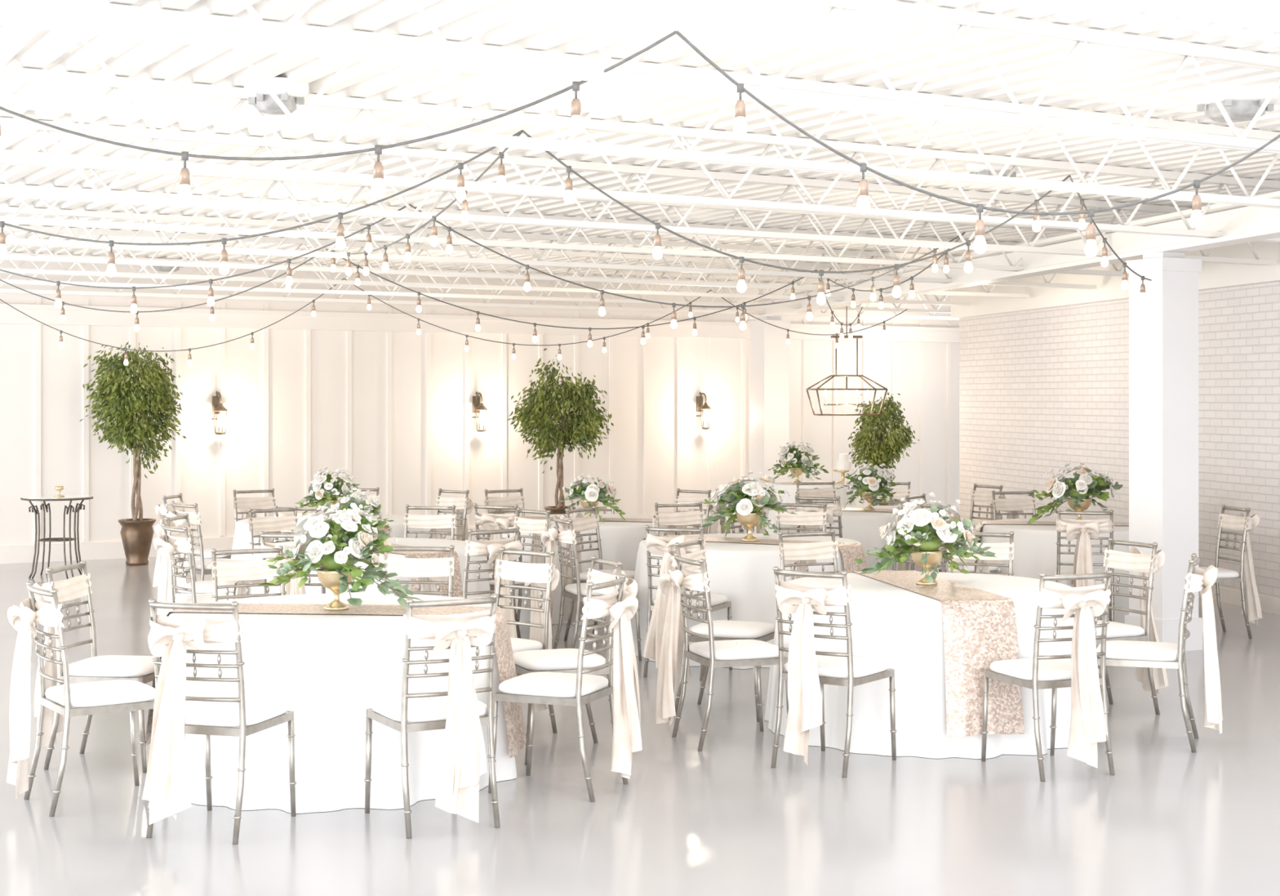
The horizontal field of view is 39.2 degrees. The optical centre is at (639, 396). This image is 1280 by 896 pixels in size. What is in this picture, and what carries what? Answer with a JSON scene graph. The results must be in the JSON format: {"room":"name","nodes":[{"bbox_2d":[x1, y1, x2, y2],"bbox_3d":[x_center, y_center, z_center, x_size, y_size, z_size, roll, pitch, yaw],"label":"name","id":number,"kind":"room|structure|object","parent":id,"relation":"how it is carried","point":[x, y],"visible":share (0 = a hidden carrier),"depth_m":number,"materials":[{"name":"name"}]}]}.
{"room":"event hall","nodes":[
{"label":"event hall","id":0,"kind":"room"},
{"bbox_2d":[0,259,959,546],"bbox_3d":[-1.856,0.130,21.807,27.000,3.240,0.150,0,0,-31],"label":"wall","id":1,"kind":"structure","parent":0,"point":[393,410],"depth_m":21.25,"materials":[{"name":"white paint"}]},
{"bbox_2d":[211,391,227,434],"bbox_3d":[-4.685,0.177,19.970,0.170,0.486,0.300,0,0,-31],"label":"wall sconce","id":2,"kind":"object","parent":1,"relation":"attached to","point":[217,406],"visible":1,"depth_m":19.90,"materials":[{"name":"brown metal"}]},
{"bbox_2d":[0,303,959,342],"bbox_3d":[-1.796,-0.873,21.707,27.000,0.205,0.143,0,0,-31],"label":"beam","id":3,"kind":"structure","parent":1,"relation":"attached to","point":[45,313],"depth_m":21.13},
{"bbox_2d":[0,506,959,563],"bbox_3d":[-1.819,1.660,21.745,27.000,0.180,0.069,0,0,-31],"label":"baseboard","id":4,"kind":"structure","parent":1,"relation":"attached to","point":[113,549],"depth_m":19.30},
{"bbox_2d":[471,391,487,431],"bbox_3d":[-1.935,0.177,21.596,0.170,0.486,0.300,0,0,-31],"label":"wall sconce","id":5,"kind":"object","parent":1,"relation":"attached to","point":[477,406],"visible":1,"depth_m":21.54,"materials":[{"name":"brown metal"}]},
{"bbox_2d":[695,391,711,429],"bbox_3d":[0.816,0.177,23.222,0.170,0.486,0.300,0,0,-31],"label":"wall sconce","id":6,"kind":"object","parent":1,"relation":"attached to","point":[700,406],"visible":1,"depth_m":23.17,"materials":[{"name":"brown metal"}]},
{"bbox_2d":[0,529,1279,895],"bbox_3d":[0.000,1.800,14.000,44.000,0.100,44.000,0,0,0],"label":"floor","id":7,"kind":"structure","parent":0,"point":[717,820],"depth_m":7.48,"materials":[{"name":"white concrete"}]},
{"bbox_2d":[20,494,93,578],"bbox_3d":[-5.680,1.362,17.500,0.682,0.784,0.682,0,0,0],"label":"cocktail table","id":8,"kind":"object","parent":7,"relation":"on","point":[40,497],"visible":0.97,"depth_m":17.37,"materials":[{"name":"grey metal"}]},
{"bbox_2d":[6,580,155,816],"bbox_3d":[-2.409,1.276,7.756,0.631,0.953,0.423,0,0,-34],"label":"chair","id":9,"kind":"object","parent":7,"relation":"on","point":[105,696],"visible":0.98,"depth_m":7.59,"materials":[{"name":"white fabric"}]},
{"bbox_2d":[33,560,154,773],"bbox_3d":[-2.583,1.276,8.601,0.631,0.953,0.423,0,0,8],"label":"chair","id":10,"kind":"object","parent":7,"relation":"on","point":[95,668],"visible":0.52,"depth_m":8.57,"materials":[{"name":"grey metal"}]},
{"bbox_2d":[79,341,186,565],"bbox_3d":[-5.258,0.584,18.728,1.046,2.332,1.021,0,0,-24],"label":"ficus tree","id":11,"kind":"object","parent":7,"relation":"on","point":[121,399],"visible":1,"depth_m":18.61,"materials":[{"name":"green plant"}]},
{"bbox_2d":[152,493,231,587],"bbox_3d":[-3.672,1.276,14.742,0.632,0.953,0.423,0,0,6],"label":"chair","id":12,"kind":"object","parent":7,"relation":"on","point":[162,510],"visible":0.34,"depth_m":14.69,"materials":[{"name":"grey metal"}]},
{"bbox_2d":[153,523,233,615],"bbox_3d":[-2.766,1.276,11.323,0.630,0.953,0.423,0,0,-35],"label":"chair","id":13,"kind":"object","parent":7,"relation":"on","point":[165,544],"visible":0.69,"depth_m":11.12,"materials":[{"name":"white fabric"}]},
{"bbox_2d":[155,512,234,614],"bbox_3d":[-2.969,1.276,12.161,0.631,0.953,0.423,0,0,6],"label":"chair","id":14,"kind":"object","parent":7,"relation":"on","point":[202,586],"visible":0.31,"depth_m":12.08,"materials":[{"name":"grey metal"}]},
{"bbox_2d":[166,501,243,591],"bbox_3d":[-3.337,1.276,13.769,0.630,0.953,0.423,0,0,-42],"label":"chair","id":15,"kind":"object","parent":7,"relation":"on","point":[203,566],"visible":0.34,"depth_m":13.55,"materials":[{"name":"grey metal"}]},
{"bbox_2d":[142,597,296,844],"bbox_3d":[-1.717,1.276,7.258,0.423,0.953,0.631,0,0,16],"label":"chair","id":16,"kind":"object","parent":7,"relation":"on","point":[166,788],"visible":1,"depth_m":7.05,"materials":[{"name":"white fabric"}]},
{"bbox_2d":[210,545,286,601],"bbox_3d":[-2.009,1.276,9.423,0.423,0.953,0.631,0,0,-29],"label":"chair","id":17,"kind":"object","parent":7,"relation":"on","point":[242,574],"visible":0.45,"depth_m":9.57,"materials":[{"name":"white fabric"}]},
{"bbox_2d":[232,488,276,528],"bbox_3d":[-3.257,1.276,15.506,0.423,0.953,0.632,0,0,-39],"label":"chair","id":18,"kind":"object","parent":7,"relation":"on","point":[242,504],"visible":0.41,"depth_m":15.64,"materials":[{"name":"beige fabric"}]},
{"bbox_2d":[247,506,298,560],"bbox_3d":[-2.558,1.276,12.904,0.423,0.953,0.631,0,0,-39],"label":"chair","id":19,"kind":"object","parent":7,"relation":"on","point":[276,524],"visible":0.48,"depth_m":13.03,"materials":[{"name":"beige fabric"}]},
{"bbox_2d":[259,530,325,595],"bbox_3d":[-2.043,1.276,10.846,0.423,0.953,0.630,0,0,10],"label":"chair","id":20,"kind":"object","parent":7,"relation":"on","point":[291,587],"visible":0.2,"depth_m":10.65,"materials":[{"name":"white fabric"}]},
{"bbox_2d":[273,505,328,541],"bbox_3d":[-2.502,1.276,13.420,0.423,0.953,0.631,0,0,1],"label":"chair","id":21,"kind":"object","parent":7,"relation":"on","point":[280,514],"visible":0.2,"depth_m":13.22,"materials":[{"name":"grey metal"}]},
{"bbox_2d":[231,512,429,560],"bbox_3d":[-2.517,1.370,14.604,1.708,0.756,1.733,0,0,0],"label":"round banquet table","id":22,"kind":"object","parent":7,"relation":"on","point":[242,534],"visible":0.12,"depth_m":14.18,"materials":[{"name":"white fabric"}]},
{"bbox_2d":[294,466,371,519],"bbox_3d":[-2.523,0.783,14.627,0.615,0.418,0.544,0,0,35],"label":"flower centerpiece","id":23,"kind":"object","parent":22,"relation":"on","point":[324,488],"visible":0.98,"depth_m":14.52,"materials":[{"name":"white plant"}]},
{"bbox_2d":[143,592,526,813],"bbox_3d":[-1.421,1.370,8.396,1.773,0.756,1.703,0,0,0],"label":"round banquet table","id":24,"kind":"object","parent":7,"relation":"on","point":[328,667],"visible":0.52,"depth_m":7.66,"materials":[{"name":"white fabric"}]},
{"bbox_2d":[257,502,422,609],"bbox_3d":[-1.390,0.746,8.429,0.641,0.492,0.724,0,0,32],"label":"flower centerpiece","id":25,"kind":"object","parent":24,"relation":"on","point":[322,543],"visible":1,"depth_m":8.32,"materials":[{"name":"white plant"}]},
{"bbox_2d":[250,537,490,597],"bbox_3d":[-1.803,1.370,11.984,1.679,0.756,1.690,0,0,-6],"label":"round banquet table","id":26,"kind":"object","parent":7,"relation":"on","point":[460,558],"visible":0.16,"depth_m":11.54,"materials":[{"name":"white fabric"}]},
{"bbox_2d":[321,487,394,536],"bbox_3d":[-1.916,0.804,12.006,0.597,0.404,0.495,0,0,-28],"label":"flower centerpiece","id":27,"kind":"object","parent":26,"relation":"on","point":[373,510],"visible":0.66,"depth_m":11.94,"materials":[{"name":"white plant"}]},
{"bbox_2d":[381,544,454,596],"bbox_3d":[-1.220,1.276,9.563,0.423,0.953,0.631,0,0,7],"label":"chair","id":28,"kind":"object","parent":7,"relation":"on","point":[433,572],"visible":0.41,"depth_m":9.73,"materials":[{"name":"white fabric"}]},
{"bbox_2d":[403,504,455,539],"bbox_3d":[-1.591,1.276,13.162,0.423,0.953,0.632,0,0,12],"label":"chair","id":29,"kind":"object","parent":7,"relation":"on","point":[438,525],"visible":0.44,"depth_m":13.33,"materials":[{"name":"beige fabric"}]},
{"bbox_2d":[364,593,500,838],"bbox_3d":[-0.833,1.276,7.376,0.423,0.953,0.631,0,0,-28],"label":"chair","id":30,"kind":"object","parent":7,"relation":"on","point":[458,711],"visible":1,"depth_m":7.17,"materials":[{"name":"white fabric"}]},
{"bbox_2d":[435,488,473,540],"bbox_3d":[-1.737,1.276,15.501,0.423,0.953,0.632,0,0,43],"label":"chair","id":31,"kind":"object","parent":7,"relation":"on","point":[464,505],"visible":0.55,"depth_m":15.62,"materials":[{"name":"beige fabric"}]},
{"bbox_2d":[455,525,522,675],"bbox_3d":[-1.010,1.276,11.124,0.423,0.953,0.631,0,0,-43],"label":"chair","id":32,"kind":"object","parent":7,"relation":"on","point":[491,548],"visible":0.47,"depth_m":10.93,"materials":[{"name":"grey metal"}]},
{"bbox_2d":[484,487,525,539],"bbox_3d":[-1.089,1.276,15.565,0.423,0.953,0.631,0,0,-36],"label":"chair","id":33,"kind":"object","parent":7,"relation":"on","point":[519,500],"visible":0.32,"depth_m":15.71,"materials":[{"name":"white fabric"}]},
{"bbox_2d":[473,502,552,625],"bbox_3d":[-0.997,1.276,13.577,0.423,0.953,0.630,0,0,28],"label":"chair","id":34,"kind":"object","parent":7,"relation":"on","point":[487,521],"visible":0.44,"depth_m":13.36,"materials":[{"name":"beige fabric"}]},
{"bbox_2d":[488,506,552,643],"bbox_3d":[-0.896,1.276,12.758,0.630,0.953,0.423,0,0,-39],"label":"chair","id":35,"kind":"object","parent":7,"relation":"on","point":[536,526],"visible":0.44,"depth_m":12.90,"materials":[{"name":"grey metal"}]},
{"bbox_2d":[494,546,559,733],"bbox_3d":[-0.706,1.276,9.340,0.423,0.953,0.632,0,0,40],"label":"chair","id":36,"kind":"object","parent":7,"relation":"on","point":[543,578],"visible":0.6,"depth_m":9.47,"materials":[{"name":"grey metal"}]},
{"bbox_2d":[506,347,613,514],"bbox_3d":[-0.935,0.592,20.909,1.233,2.316,1.009,0,0,5],"label":"ficus tree","id":37,"kind":"object","parent":7,"relation":"on","point":[581,420],"visible":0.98,"depth_m":20.73,"materials":[{"name":"green plant"}]},
{"bbox_2d":[488,573,642,801],"bbox_3d":[-0.305,1.276,8.011,0.632,0.953,0.423,0,0,22],"label":"chair","id":38,"kind":"object","parent":7,"relation":"on","point":[559,688],"visible":0.99,"depth_m":7.88,"materials":[{"name":"grey metal"}]},
{"bbox_2d":[513,555,640,764],"bbox_3d":[-0.326,1.276,8.841,0.631,0.953,0.423,0,0,-21],"label":"chair","id":39,"kind":"object","parent":7,"relation":"on","point":[559,660],"visible":0.31,"depth_m":8.76,"materials":[{"name":"white fabric"}]},
{"bbox_2d":[487,513,688,625],"bbox_3d":[-0.408,1.370,14.589,1.771,0.756,1.690,0,0,0],"label":"round banquet table","id":40,"kind":"object","parent":7,"relation":"on","point":[620,538],"visible":0.22,"depth_m":13.89,"materials":[{"name":"white fabric"}]},
{"bbox_2d":[560,472,625,520],"bbox_3d":[-0.368,0.810,14.592,0.589,0.388,0.466,0,0,28],"label":"flower centerpiece","id":41,"kind":"object","parent":40,"relation":"on","point":[590,495],"visible":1,"depth_m":14.52,"materials":[{"name":"white plant"}]},
{"bbox_2d":[541,515,641,661],"bbox_3d":[-0.349,1.276,11.998,0.631,0.953,0.423,0,0,-19],"label":"chair","id":42,"kind":"object","parent":7,"relation":"on","point":[576,591],"visible":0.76,"depth_m":11.90,"materials":[{"name":"grey metal"}]},
{"bbox_2d":[569,493,614,513],"bbox_3d":[-0.415,1.276,15.780,0.423,0.953,0.632,0,0,-3],"label":"chair","id":43,"kind":"object","parent":7,"relation":"on","point":[602,507],"visible":0.05,"depth_m":15.94,"materials":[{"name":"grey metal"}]},
{"bbox_2d":[560,505,635,640],"bbox_3d":[-0.280,1.276,12.958,0.631,0.953,0.423,0,0,31],"label":"chair","id":44,"kind":"object","parent":7,"relation":"on","point":[580,523],"visible":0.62,"depth_m":13.08,"materials":[{"name":"grey metal"}]},
{"bbox_2d":[652,501,704,536],"bbox_3d":[0.355,1.276,13.508,0.423,0.953,0.630,0,0,-21],"label":"chair","id":45,"kind":"object","parent":7,"relation":"on","point":[677,518],"visible":0.34,"depth_m":13.68,"materials":[{"name":"beige fabric"}]},
{"bbox_2d":[643,524,732,680],"bbox_3d":[0.281,1.276,11.322,0.423,0.953,0.631,0,0,24],"label":"chair","id":46,"kind":"object","parent":7,"relation":"on","point":[659,545],"visible":0.6,"depth_m":11.12,"materials":[{"name":"beige fabric"}]},
{"bbox_2d":[674,488,711,534],"bbox_3d":[0.352,1.276,15.501,0.423,0.953,0.631,0,0,43],"label":"chair","id":47,"kind":"object","parent":7,"relation":"on","point":[705,507],"visible":0.3,"depth_m":15.63,"materials":[{"name":"beige fabric"}]},
{"bbox_2d":[663,537,775,721],"bbox_3d":[0.433,1.276,9.980,0.631,0.953,0.423,0,0,23],"label":"chair","id":48,"kind":"object","parent":7,"relation":"on","point":[723,629],"visible":0.39,"depth_m":9.91,"materials":[{"name":"grey metal"}]},
{"bbox_2d":[655,552,788,751],"bbox_3d":[0.410,1.276,9.119,0.631,0.953,0.423,0,0,-19],"label":"chair","id":49,"kind":"object","parent":7,"relation":"on","point":[735,652],"visible":0.98,"depth_m":9.03,"materials":[{"name":"grey metal"}]},
{"bbox_2d":[708,488,735,533],"bbox_3d":[0.879,1.276,15.499,0.631,0.953,0.423,0,0,-12],"label":"chair","id":50,"kind":"object","parent":7,"relation":"on","point":[713,529],"visible":0.23,"depth_m":15.41,"materials":[{"name":"beige fabric"}]},
{"bbox_2d":[630,533,867,668],"bbox_3d":[0.764,1.370,12.385,1.692,0.756,1.694,0,0,0],"label":"round banquet table","id":51,"kind":"object","parent":7,"relation":"on","point":[739,570],"visible":0.37,"depth_m":11.68,"materials":[{"name":"white fabric"}]},
{"bbox_2d":[701,471,797,541],"bbox_3d":[0.728,0.760,12.445,0.592,0.493,0.750,0,0,-19],"label":"flower centerpiece","id":52,"kind":"object","parent":51,"relation":"on","point":[748,498],"visible":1,"depth_m":12.33,"materials":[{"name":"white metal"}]},
{"bbox_2d":[747,316,791,533],"bbox_3d":[1.620,0.375,22.500,0.400,2.750,0.400,0,0,-27],"label":"column","id":53,"kind":"structure","parent":7,"relation":"on","point":[769,351],"depth_m":22.36,"materials":[{"name":"paint"}]},
{"bbox_2d":[775,501,826,536],"bbox_3d":[1.168,1.276,13.507,0.423,0.953,0.631,0,0,23],"label":"chair","id":54,"kind":"object","parent":7,"relation":"on","point":[806,521],"visible":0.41,"depth_m":13.67,"materials":[{"name":"beige fabric"}]},
{"bbox_2d":[777,528,839,581],"bbox_3d":[1.073,1.276,10.612,0.423,0.953,0.631,0,0,-25],"label":"chair","id":55,"kind":"object","parent":7,"relation":"on","point":[797,553],"visible":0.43,"depth_m":10.78,"materials":[{"name":"white fabric"}]},
{"bbox_2d":[764,480,855,533],"bbox_3d":[1.895,1.354,19.998,1.045,0.788,1.060,0,0,0],"label":"table","id":56,"kind":"object","parent":7,"relation":"on","point":[791,487],"visible":0.16,"depth_m":19.65,"materials":[{"name":"white fabric"}]},
{"bbox_2d":[767,440,828,483],"bbox_3d":[1.743,0.728,20.039,0.604,0.464,0.684,0,0,-25],"label":"flower centerpiece","id":57,"kind":"object","parent":56,"relation":"on","point":[797,458],"visible":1,"depth_m":19.94,"materials":[{"name":"white plant"}]},
{"bbox_2d":[833,453,851,484],"bbox_3d":[2.250,0.795,19.900,0.220,0.330,0.220,0,0,0],"label":"wedding cake","id":58,"kind":"object","parent":56,"relation":"on","point":[842,463],"visible":0.92,"depth_m":19.84,"materials":[{"name":"white food"}]},
{"bbox_2d":[795,480,836,504],"bbox_3d":[1.716,1.276,16.940,0.423,0.953,0.630,0,0,-14],"label":"chair","id":59,"kind":"object","parent":7,"relation":"on","point":[814,492],"visible":0.26,"depth_m":17.11,"materials":[{"name":"beige fabric"}]},
{"bbox_2d":[795,494,842,537],"bbox_3d":[1.519,1.276,14.732,0.423,0.953,0.630,0,0,27],"label":"chair","id":60,"kind":"object","parent":7,"relation":"on","point":[833,510],"visible":0.27,"depth_m":14.51,"materials":[{"name":"beige fabric"}]},
{"bbox_2d":[770,565,897,777],"bbox_3d":[0.891,1.276,8.522,0.423,0.953,0.631,0,0,35],"label":"chair","id":61,"kind":"object","parent":7,"relation":"on","point":[806,670],"visible":1,"depth_m":8.32,"materials":[{"name":"white fabric"}]},
{"bbox_2d":[779,505,960,571],"bbox_3d":[2.010,1.370,15.800,1.715,0.756,1.706,0,0,0],"label":"round banquet table","id":62,"kind":"object","parent":7,"relation":"on","point":[861,525],"visible":0.21,"depth_m":15.05,"materials":[{"name":"white fabric"}]},
{"bbox_2d":[835,459,901,509],"bbox_3d":[2.038,0.781,15.808,0.556,0.454,0.670,0,0,19],"label":"flower centerpiece","id":63,"kind":"object","parent":62,"relation":"on","point":[870,486],"visible":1,"depth_m":15.72,"materials":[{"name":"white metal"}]},
{"bbox_2d":[847,391,919,505],"bbox_3d":[3.078,0.845,23.214,0.864,1.811,1.008,0,0,-26],"label":"ficus tree","id":64,"kind":"object","parent":7,"relation":"on","point":[877,447],"visible":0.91,"depth_m":23.03,"materials":[{"name":"green plant"}]},
{"bbox_2d":[871,480,911,506],"bbox_3d":[2.330,1.276,16.939,0.423,0.953,0.632,0,0,18],"label":"chair","id":65,"kind":"object","parent":7,"relation":"on","point":[900,493],"visible":0.18,"depth_m":17.07,"materials":[{"name":"white fabric"}]},
{"bbox_2d":[764,569,1075,758],"bbox_3d":[1.521,1.370,9.519,1.693,0.756,1.775,0,0,0],"label":"round banquet table","id":66,"kind":"object","parent":7,"relation":"on","point":[939,640],"visible":0.65,"depth_m":8.78,"materials":[{"name":"white fabric"}]},
{"bbox_2d":[854,492,997,584],"bbox_3d":[1.530,0.758,9.500,0.742,0.503,0.616,0,0,16],"label":"flower centerpiece","id":67,"kind":"object","parent":66,"relation":"on","point":[925,531],"visible":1,"depth_m":9.43,"materials":[{"name":"white plant"}]},
{"bbox_2d":[895,493,961,570],"bbox_3d":[2.411,1.276,14.658,0.630,0.953,0.423,0,0,31],"label":"chair","id":68,"kind":"object","parent":7,"relation":"on","point":[904,566],"visible":0.11,"depth_m":14.72,"materials":[{"name":"grey metal"}]},
{"bbox_2d":[928,515,961,572],"bbox_3d":[1.853,1.276,11.955,0.631,0.953,0.423,0,0,24],"label":"chair","id":69,"kind":"object","parent":7,"relation":"on","point":[944,562],"visible":0.1,"depth_m":11.88,"materials":[{"name":"grey metal"}]},
{"bbox_2d":[920,503,1002,573],"bbox_3d":[2.381,1.276,13.602,0.630,0.953,0.423,0,0,-25],"label":"chair","id":70,"kind":"object","parent":7,"relation":"on","point":[970,568],"visible":0.04,"depth_m":13.49,"materials":[{"name":"grey metal"}]},
{"bbox_2d":[946,531,1013,575],"bbox_3d":[1.980,1.276,10.607,0.423,0.953,0.631,0,0,22],"label":"chair","id":71,"kind":"object","parent":7,"relation":"on","point":[1003,551],"visible":0.29,"depth_m":10.74,"materials":[{"name":"white fabric"}]},
{"bbox_2d":[969,483,1006,527],"bbox_3d":[3.043,1.276,16.389,0.632,0.953,0.423,0,0,-29],"label":"chair","id":72,"kind":"object","parent":7,"relation":"on","point":[978,496],"visible":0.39,"depth_m":16.51,"materials":[{"name":"beige fabric"}]},
{"bbox_2d":[991,489,1036,519],"bbox_3d":[3.242,1.276,15.261,0.423,0.953,0.631,0,0,-12],"label":"chair","id":73,"kind":"object","parent":7,"relation":"on","point":[1014,507],"visible":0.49,"depth_m":15.43,"materials":[{"name":"beige fabric"}]},
{"bbox_2d":[981,568,1115,781],"bbox_3d":[1.944,1.276,8.418,0.423,0.953,0.632,0,0,-21],"label":"chair","id":74,"kind":"object","parent":7,"relation":"on","point":[1089,726],"visible":1,"depth_m":8.21,"materials":[{"name":"grey metal"}]},
{"bbox_2d":[975,517,1128,623],"bbox_3d":[3.449,1.370,14.099,1.775,0.756,1.712,0,0,0],"label":"round banquet table","id":75,"kind":"object","parent":7,"relation":"on","point":[1035,547],"visible":0.3,"depth_m":13.49,"materials":[{"name":"white fabric"}]},
{"bbox_2d":[1026,462,1123,523],"bbox_3d":[3.398,0.760,14.081,0.750,0.493,0.592,0,0,-3],"label":"flower centerpiece","id":76,"kind":"object","parent":75,"relation":"on","point":[1079,488],"visible":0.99,"depth_m":14.03,"materials":[{"name":"white plant"}]},
{"bbox_2d":[1054,508,1114,621],"bbox_3d":[3.204,1.276,12.945,0.423,0.953,0.632,0,0,12],"label":"chair","id":77,"kind":"object","parent":7,"relation":"on","point":[1084,531],"visible":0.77,"depth_m":12.73,"materials":[{"name":"white fabric"}]},
{"bbox_2d":[1093,537,1168,714],"bbox_3d":[2.604,1.276,9.985,0.631,0.953,0.423,0,0,-26],"label":"chair","id":78,"kind":"object","parent":7,"relation":"on","point":[1153,679],"visible":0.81,"depth_m":10.01,"materials":[{"name":"grey metal"}]},
{"bbox_2d":[1096,552,1222,752],"bbox_3d":[2.616,1.276,9.082,0.631,0.953,0.423,0,0,19],"label":"chair","id":79,"kind":"object","parent":7,"relation":"on","point":[1118,652],"visible":0.93,"depth_m":8.92,"materials":[{"name":"white fabric"}]},
{"bbox_2d":[1124,251,1203,650],"bbox_3d":[3.650,0.375,12.520,0.370,2.750,0.370,0,0,-27],"label":"column","id":80,"kind":"structure","parent":7,"relation":"on","point":[1163,328],"depth_m":12.39,"materials":[{"name":"paint"}]},
{"bbox_2d":[1198,504,1262,638],"bbox_3d":[4.208,1.276,13.166,0.631,0.953,0.423,0,0,-10],"label":"chair","id":81,"kind":"object","parent":7,"relation":"on","point":[1251,608],"visible":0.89,"depth_m":13.13,"materials":[{"name":"grey metal"}]},
{"bbox_2d":[0,0,1279,284],"bbox_3d":[0.215,-1.472,14.526,31.155,0.045,14.790,0,0,-31],"label":"ceiling","id":82,"kind":"structure","parent":0,"point":[771,34],"depth_m":8.92,"materials":[{"name":"white paint"}]},
{"bbox_2d":[152,256,182,271],"bbox_3d":[-5.000,-1.400,19.000,0.400,0.140,0.400,0,0,0],"label":"ceiling vent","id":83,"kind":"object","parent":82,"relation":"in","point":[165,268],"visible":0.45,"depth_m":18.90,"materials":[{"name":"white metal"}]},
{"bbox_2d":[244,76,308,114],"bbox_3d":[-1.700,-1.400,8.400,0.300,0.140,0.300,0,0,0],"label":"ceiling vent","id":84,"kind":"object","parent":82,"relation":"in","point":[289,93],"visible":0.86,"depth_m":8.31,"materials":[{"name":"white metal"}]},
{"bbox_2d":[0,244,950,312],"bbox_3d":[-2.364,-1.242,18.583,29.857,0.400,0.088,0,0,-31],"label":"joist","id":85,"kind":"object","parent":82,"relation":"attached to","point":[31,282],"visible":0.4,"depth_m":18.64,"materials":[{"name":"white paint"}]},
{"bbox_2d":[0,30,1279,365],"bbox_3d":[-1.544,-0.759,13.710,9.916,0.892,15.588,0,0,0],"label":"string lights","id":86,"kind":"object","parent":85,"relation":"hanging from","point":[740,127],"visible":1,"depth_m":8.61,"materials":[{"name":"rubber"}]},
{"bbox_2d":[0,252,959,319],"bbox_3d":[-3.127,-1.242,19.874,29.857,0.400,0.088,0,0,-31],"label":"joist","id":87,"kind":"object","parent":82,"relation":"attached to","point":[117,293],"visible":0.27,"depth_m":20.19,"materials":[{"name":"white paint"}]},
{"bbox_2d":[0,225,971,305],"bbox_3d":[-5.351,-1.242,15.075,21.143,0.400,0.088,0,0,-31],"label":"joist","id":88,"kind":"object","parent":82,"relation":"attached to","point":[100,232],"visible":0.71,"depth_m":17.00,"materials":[{"name":"white paint"}]},
{"bbox_2d":[0,205,1028,297],"bbox_3d":[-4.813,-1.242,13.650,20.620,0.400,0.088,0,0,-31],"label":"joist","id":89,"kind":"object","parent":82,"relation":"attached to","point":[9,210],"visible":0.71,"depth_m":15.49,"materials":[{"name":"white paint"}]},
{"bbox_2d":[0,183,1096,288],"bbox_3d":[-4.275,-1.242,12.226,20.097,0.400,0.088,0,0,-31],"label":"joist","id":90,"kind":"object","parent":82,"relation":"attached to","point":[79,243],"visible":0.56,"depth_m":14.00,"materials":[{"name":"white paint"}]},
{"bbox_2d":[0,160,1128,276],"bbox_3d":[-3.737,-1.242,10.802,19.574,0.400,0.088,0,0,-31],"label":"joist","id":91,"kind":"object","parent":82,"relation":"attached to","point":[37,220],"visible":0.48,"depth_m":12.42,"materials":[{"name":"white paint"}]},
{"bbox_2d":[0,117,1275,265],"bbox_3d":[-3.198,-1.242,9.377,19.051,0.400,0.088,0,0,-31],"label":"joist","id":92,"kind":"object","parent":82,"relation":"attached to","point":[267,143],"visible":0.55,"depth_m":10.86,"materials":[{"name":"white paint"}]},
{"bbox_2d":[0,0,1279,154],"bbox_3d":[-1.584,-1.242,5.104,17.482,0.400,0.088,0,0,-31],"label":"joist","id":93,"kind":"object","parent":82,"relation":"attached to","point":[75,21],"visible":1,"depth_m":6.40,"materials":[{"name":"white paint"}]},
{"bbox_2d":[0,0,1279,208],"bbox_3d":[-2.122,-1.242,6.529,18.005,0.400,0.088,0,0,-31],"label":"joist","id":94,"kind":"object","parent":82,"relation":"attached to","point":[135,110],"visible":0.9,"depth_m":7.58,"materials":[{"name":"white paint"}]},
{"bbox_2d":[0,66,1279,242],"bbox_3d":[-2.660,-1.242,7.953,18.528,0.400,0.088,0,0,-31],"label":"joist","id":95,"kind":"object","parent":82,"relation":"attached to","point":[6,73],"visible":0.83,"depth_m":9.33,"materials":[{"name":"white paint"}]},
{"bbox_2d":[805,273,888,415],"bbox_3d":[2.440,-0.616,21.200,0.880,1.669,0.420,0,0,-11],"label":"lantern chandelier","id":96,"kind":"object","parent":82,"relation":"hanging from","point":[817,388],"visible":0.98,"depth_m":21.17,"materials":[{"name":"brown metal"}]},
{"bbox_2d":[965,163,1018,177],"bbox_3d":[2.200,-1.400,11.200,0.340,0.140,0.340,0,0,0],"label":"ceiling vent","id":97,"kind":"object","parent":82,"relation":"in","point":[972,168],"visible":0.28,"depth_m":11.10,"materials":[{"name":"white metal"}]},
{"bbox_2d":[1186,82,1279,122],"bbox_3d":[2.850,-1.400,8.600,0.440,0.140,0.440,0,0,0],"label":"ceiling vent","id":98,"kind":"object","parent":82,"relation":"in","point":[1242,104],"visible":0.89,"depth_m":8.47,"materials":[{"name":"white metal"}]},
{"bbox_2d":[749,191,1279,319],"bbox_3d":[3.273,-1.125,14.374,0.200,0.250,17.784,0,0,-11],"label":"ceiling beam","id":99,"kind":"structure","parent":0,"point":[1237,224],"depth_m":13.80,"materials":[{"name":"white metal"}]},
{"bbox_2d":[959,281,1279,598],"bbox_3d":[5.213,0.410,14.995,0.300,2.680,12.950,0,0,-11],"label":"wall","id":100,"kind":"structure","parent":0,"point":[1042,390],"depth_m":17.52,"materials":[{"name":"white brick"}]},
{"bbox_2d":[950,240,1279,318],"bbox_3d":[5.164,-1.190,14.985,0.420,0.520,12.950,0,0,-11],"label":"beam","id":101,"kind":"structure","parent":100,"relation":"attached to","point":[1212,275],"depth_m":17.50,"materials":[{"name":"white paint"}]},
{"bbox_2d":[1198,585,1279,613],"bbox_3d":[5.055,1.690,14.963,0.024,0.120,12.950,0,0,-11],"label":"baseboard","id":102,"kind":"structure","parent":100,"relation":"attached to","point":[1269,604],"depth_m":15.06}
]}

